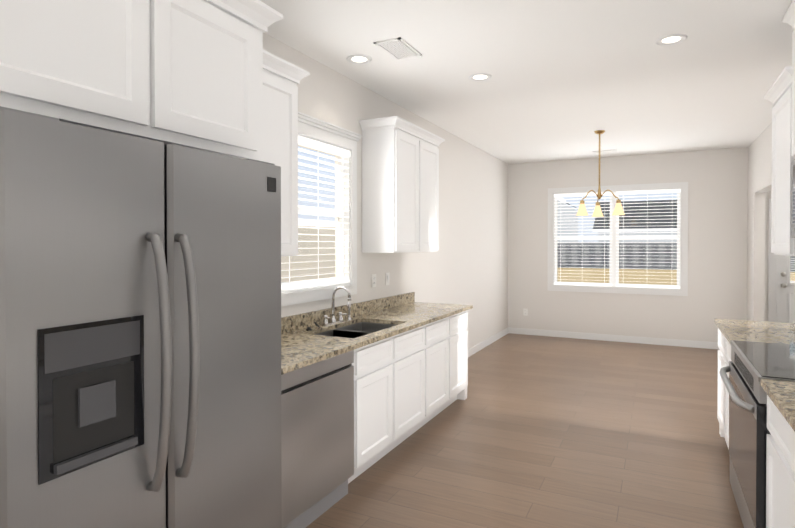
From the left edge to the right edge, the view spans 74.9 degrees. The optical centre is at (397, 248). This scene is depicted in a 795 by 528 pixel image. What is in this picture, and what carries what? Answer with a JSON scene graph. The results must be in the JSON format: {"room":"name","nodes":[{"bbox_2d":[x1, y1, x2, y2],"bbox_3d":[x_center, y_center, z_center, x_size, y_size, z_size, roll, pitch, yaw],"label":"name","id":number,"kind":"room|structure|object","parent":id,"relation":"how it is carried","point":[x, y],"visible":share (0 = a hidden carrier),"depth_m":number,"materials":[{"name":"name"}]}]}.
{"room":"kitchen","nodes":[
{"label":"kitchen","id":0,"kind":"room"},
{"bbox_2d":[263,33,507,348],"bbox_3d":[-0.501,0.038,4.215,0.140,2.870,10.660,0,1,27],"label":"wall","id":1,"kind":"structure","parent":0,"point":[466,263],"depth_m":6.19,"materials":[{"name":"white paint"}]},
{"bbox_2d":[0,0,282,160],"bbox_3d":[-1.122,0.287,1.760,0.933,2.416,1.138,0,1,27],"label":"upper cabinet","id":2,"kind":"object","parent":1,"relation":"attached to","point":[187,73],"visible":0.96,"depth_m":1.55,"materials":[{"name":"white wood"}]},
{"bbox_2d":[263,50,309,255],"bbox_3d":[-0.920,-0.512,2.796,0.363,1.116,1.004,0,1,27],"label":"upper cabinet","id":3,"kind":"object","parent":1,"relation":"attached to","point":[282,78],"visible":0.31,"depth_m":3.02,"materials":[{"name":"white wood"}]},
{"bbox_2d":[281,112,362,306],"bbox_3d":[-0.627,-0.283,3.873,0.176,1.327,1.158,0,1,27],"label":"window","id":4,"kind":"structure","parent":1,"relation":"in","point":[326,138],"depth_m":4.04,"materials":[{"name":"white"}]},
{"bbox_2d":[372,274,375,286],"bbox_3d":[-0.208,0.282,4.629,0.008,0.116,0.072,0,1,27],"label":"light switch","id":5,"kind":"object","parent":1,"relation":"attached to","point":[373,280],"visible":1,"depth_m":4.62,"materials":[{"name":"white plastic"}]},
{"bbox_2d":[386,272,389,284],"bbox_3d":[-0.090,0.280,4.861,0.011,0.116,0.072,0,1,27],"label":"light switch","id":6,"kind":"object","parent":1,"relation":"attached to","point":[387,278],"visible":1,"depth_m":4.86,"materials":[{"name":"white plastic"}]},
{"bbox_2d":[359,116,444,252],"bbox_3d":[0.073,-0.530,4.787,0.363,1.116,1.065,0,1,27],"label":"upper cabinet","id":7,"kind":"object","parent":1,"relation":"attached to","point":[400,184],"visible":1,"depth_m":4.42,"materials":[{"name":"white wood"}]},
{"bbox_2d":[468,327,508,356],"bbox_3d":[1.027,1.397,7.111,0.010,0.100,3.846,0,1,27],"label":"baseboard","id":8,"kind":"structure","parent":1,"relation":"attached to","point":[478,347],"depth_m":7.73,"materials":[{"name":"white wood"}]},
{"bbox_2d":[306,333,743,527],"bbox_3d":[1.638,1.542,3.161,5.440,0.120,10.660,0,1,27],"label":"floor","id":9,"kind":"structure","parent":0,"point":[533,431],"depth_m":3.79,"materials":[{"name":"brown wood"}]},
{"bbox_2d":[0,106,281,527],"bbox_3d":[-0.962,0.595,1.651,0.926,1.802,0.908,0,1,27],"label":"refrigerator","id":10,"kind":"object","parent":9,"relation":"on","point":[140,332],"visible":1,"depth_m":1.34,"materials":[{"name":"grey metal"}]},
{"bbox_2d":[281,350,353,527],"bbox_3d":[-0.682,1.045,2.973,0.592,0.878,0.692,0,1,27],"label":"dishwasher","id":11,"kind":"object","parent":9,"relation":"on","point":[317,432],"visible":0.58,"depth_m":2.81,"materials":[{"name":"grey metal"}]},
{"bbox_2d":[281,317,364,483],"bbox_3d":[-0.780,0.976,2.773,0.646,1.019,1.216,0,1,27],"label":"base cabinet","id":12,"kind":"object","parent":9,"relation":"on","point":[305,342],"depth_m":3.22,"materials":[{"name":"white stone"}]},
{"bbox_2d":[285,308,400,469],"bbox_3d":[-0.399,0.970,3.538,0.646,1.019,0.494,0,1,27],"label":"base cabinet","id":13,"kind":"object","parent":9,"relation":"on","point":[382,328],"depth_m":3.56,"materials":[{"name":"white wood"}]},
{"bbox_2d":[329,302,432,441],"bbox_3d":[-0.163,0.965,4.010,0.646,1.019,0.560,0,1,27],"label":"base cabinet","id":14,"kind":"object","parent":9,"relation":"on","point":[410,364],"depth_m":4.06,"materials":[{"name":"white wood"}]},
{"bbox_2d":[363,294,452,417],"bbox_3d":[0.080,0.961,4.497,0.646,1.019,0.530,0,1,27],"label":"base cabinet","id":15,"kind":"object","parent":9,"relation":"on","point":[442,313],"depth_m":4.53,"materials":[{"name":"white wood"}]},
{"bbox_2d":[404,292,472,401],"bbox_3d":[0.323,0.956,4.985,0.646,1.019,0.560,0,1,27],"label":"base cabinet","id":16,"kind":"object","parent":9,"relation":"on","point":[460,314],"depth_m":4.90,"materials":[{"name":"white wood"}]},
{"bbox_2d":[714,319,717,417],"bbox_3d":[2.745,0.967,3.772,0.722,1.018,0.550,0,1,27],"label":"base cabinet","id":17,"kind":"object","parent":9,"relation":"on","point":[715,320],"depth_m":4.11,"materials":[{"name":"white wood"}]},
{"bbox_2d":[718,319,794,448],"bbox_3d":[2.503,0.972,3.288,0.722,1.018,0.531,0,1,27],"label":"base cabinet","id":18,"kind":"object","parent":9,"relation":"on","point":[728,329],"depth_m":3.66,"materials":[{"name":"white"}]},
{"bbox_2d":[719,340,794,527],"bbox_3d":[2.112,0.992,2.626,0.779,0.950,0.987,0,1,27],"label":"range","id":19,"kind":"object","parent":9,"relation":"on","point":[751,364],"visible":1,"depth_m":2.59,"materials":[{"name":"grey metal"}]},
{"bbox_2d":[760,378,794,527],"bbox_3d":[1.797,0.985,1.873,0.722,1.018,0.626,0,1,27],"label":"base cabinet","id":20,"kind":"object","parent":9,"relation":"on","point":[780,477],"depth_m":2.14,"materials":[{"name":"white wood"}]},
{"bbox_2d":[786,383,794,527],"bbox_3d":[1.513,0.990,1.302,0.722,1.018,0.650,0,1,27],"label":"base cabinet","id":21,"kind":"object","parent":9,"relation":"on","point":[790,389],"depth_m":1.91,"materials":[{"name":"white wood"}]},
{"bbox_2d":[260,0,794,163],"bbox_3d":[1.754,-1.447,3.076,5.180,0.120,10.660,0,1,27],"label":"ceiling","id":22,"kind":"structure","parent":0,"point":[567,79],"depth_m":3.95,"materials":[{"name":"white paint"}]},
{"bbox_2d":[346,55,371,63],"bbox_3d":[-0.281,-1.390,3.813,0.190,0.006,0.190,0,1,27],"label":"recessed light","id":23,"kind":"object","parent":22,"relation":"in","point":[356,59],"visible":0.98,"depth_m":3.81,"materials":[{"name":"white"}]},
{"bbox_2d":[374,37,421,59],"bbox_3d":[0.007,-1.387,3.607,0.200,0.008,0.350,0,1,27],"label":"ceiling vent","id":24,"kind":"object","parent":22,"relation":"in","point":[399,48],"visible":0.98,"depth_m":3.59,"materials":[{"name":"white metal"}]},
{"bbox_2d":[468,73,491,80],"bbox_3d":[0.671,-1.393,4.220,0.190,0.006,0.190,0,1,27],"label":"recessed light","id":25,"kind":"object","parent":22,"relation":"in","point":[479,77],"visible":0.98,"depth_m":4.21,"materials":[{"name":"white"}]},
{"bbox_2d":[576,130,624,216],"bbox_3d":[2.467,-0.908,6.279,0.540,1.015,0.519,0,1,27],"label":"chandelier","id":26,"kind":"object","parent":22,"relation":"hanging from","point":[597,212],"visible":1,"depth_m":6.21,"materials":[{"name":"gold metal"}]},
{"bbox_2d":[593,150,616,153],"bbox_3d":[3.038,-1.423,7.599,0.320,0.008,0.180,0,1,27],"label":"ceiling vent","id":27,"kind":"object","parent":22,"relation":"in","point":[604,151],"visible":1,"depth_m":7.56,"materials":[{"name":"white"}]},
{"bbox_2d":[655,34,686,45],"bbox_3d":[1.817,-1.387,3.448,0.190,0.006,0.190,0,1,27],"label":"recessed light","id":28,"kind":"object","parent":22,"relation":"in","point":[668,40],"visible":0.96,"depth_m":3.45,"materials":[{"name":"white"}]},
{"bbox_2d":[508,148,771,341],"bbox_3d":[4.165,0.006,7.765,5.040,2.870,0.140,0,1,27],"label":"wall","id":29,"kind":"structure","parent":0,"point":[717,180],"depth_m":7.85,"materials":[{"name":"white paint"}]},
{"bbox_2d":[523,308,527,315],"bbox_3d":[2.144,1.056,8.696,0.072,0.116,0.008,0,1,27],"label":"electrical outlet","id":30,"kind":"object","parent":29,"relation":"attached to","point":[525,312],"visible":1,"depth_m":8.70,"materials":[{"name":"white plastic"}]},
{"bbox_2d":[509,327,719,349],"bbox_3d":[3.410,1.388,8.066,3.362,0.100,0.010,0,1,27],"label":"baseboard","id":31,"kind":"structure","parent":29,"relation":"attached to","point":[607,337],"depth_m":8.05,"materials":[{"name":"white wood"}]},
{"bbox_2d":[548,182,687,295],"bbox_3d":[3.390,-0.150,8.125,2.010,1.675,0.144,0,1,27],"label":"window","id":32,"kind":"structure","parent":29,"relation":"in","point":[615,285],"depth_m":8.08,"materials":[{"name":"white"}]},
{"bbox_2d":[768,199,794,322],"bbox_3d":[5.649,0.378,6.969,1.120,2.140,0.225,0,1,27],"label":"door","id":33,"kind":"structure","parent":29,"relation":"attached to","point":[781,296],"depth_m":7.16,"materials":[{"name":"white wood"}]},
{"bbox_2d":[747,122,771,320],"bbox_3d":[2.627,0.053,2.576,0.120,2.870,10.520,0,1,27],"label":"wall","id":34,"kind":"structure","parent":0,"point":[759,166],"depth_m":6.79,"materials":[{"name":"white paint"}]},
{"bbox_2d":[764,66,794,255],"bbox_3d":[2.628,-0.511,3.240,0.468,1.106,0.691,0,1,27],"label":"upper cabinet","id":35,"kind":"object","parent":34,"relation":"attached to","point":[778,94],"visible":0.88,"depth_m":3.31,"materials":[{"name":"white wood"}]},
{"bbox_2d":[782,0,794,155],"bbox_3d":[2.300,-0.950,2.580,0.468,0.846,0.981,0,1,27],"label":"upper cabinet","id":36,"kind":"object","parent":34,"relation":"attached to","point":[789,17],"visible":0.91,"depth_m":3.01,"materials":[{"name":"white wood"}]},
{"bbox_2d":[791,159,794,237],"bbox_3d":[2.301,-0.287,2.586,0.467,0.460,0.873,0,1,27],"label":"microwave","id":37,"kind":"object","parent":36,"relation":"attached to","point":[793,202],"visible":0.91,"depth_m":3.01,"materials":[{"name":"grey metal"}]},
{"label":"outside","id":38,"kind":"structure","parent":0,"visible":0},
{"bbox_2d":[557,268,794,284],"bbox_3d":[31.461,1.497,45.736,140.000,0.001,130.000,0,1,27],"label":"ground","id":39,"kind":"structure","parent":38,"point":[579,273],"depth_m":30.79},
{"bbox_2d":[281,218,334,281],"bbox_3d":[-9.495,-0.387,10.274,8.350,4.410,26.000,0,1,27],"label":"fence","id":40,"kind":"object","parent":39,"relation":"on","point":[311,254],"depth_m":15.53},
{"bbox_2d":[558,197,577,241],"bbox_3d":[10.426,-4.453,59.519,19.000,11.650,13.020,0,1,27],"label":"house","id":41,"kind":"structure","parent":39,"relation":"on","point":[564,218],"depth_m":53.70,"materials":[{"name":"white"}]},
{"bbox_2d":[593,200,676,241],"bbox_3d":[28.311,-1.887,55.072,13.000,6.600,13.050,0,1,27],"label":"house","id":42,"kind":"structure","parent":39,"relation":"on","point":[638,212],"depth_m":52.00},
{"bbox_2d":[557,243,794,270],"bbox_3d":[31.031,0.581,33.666,90.000,2.050,0.130,0,1,27],"label":"fence","id":43,"kind":"object","parent":39,"relation":"on","point":[592,253],"depth_m":40.30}
]}

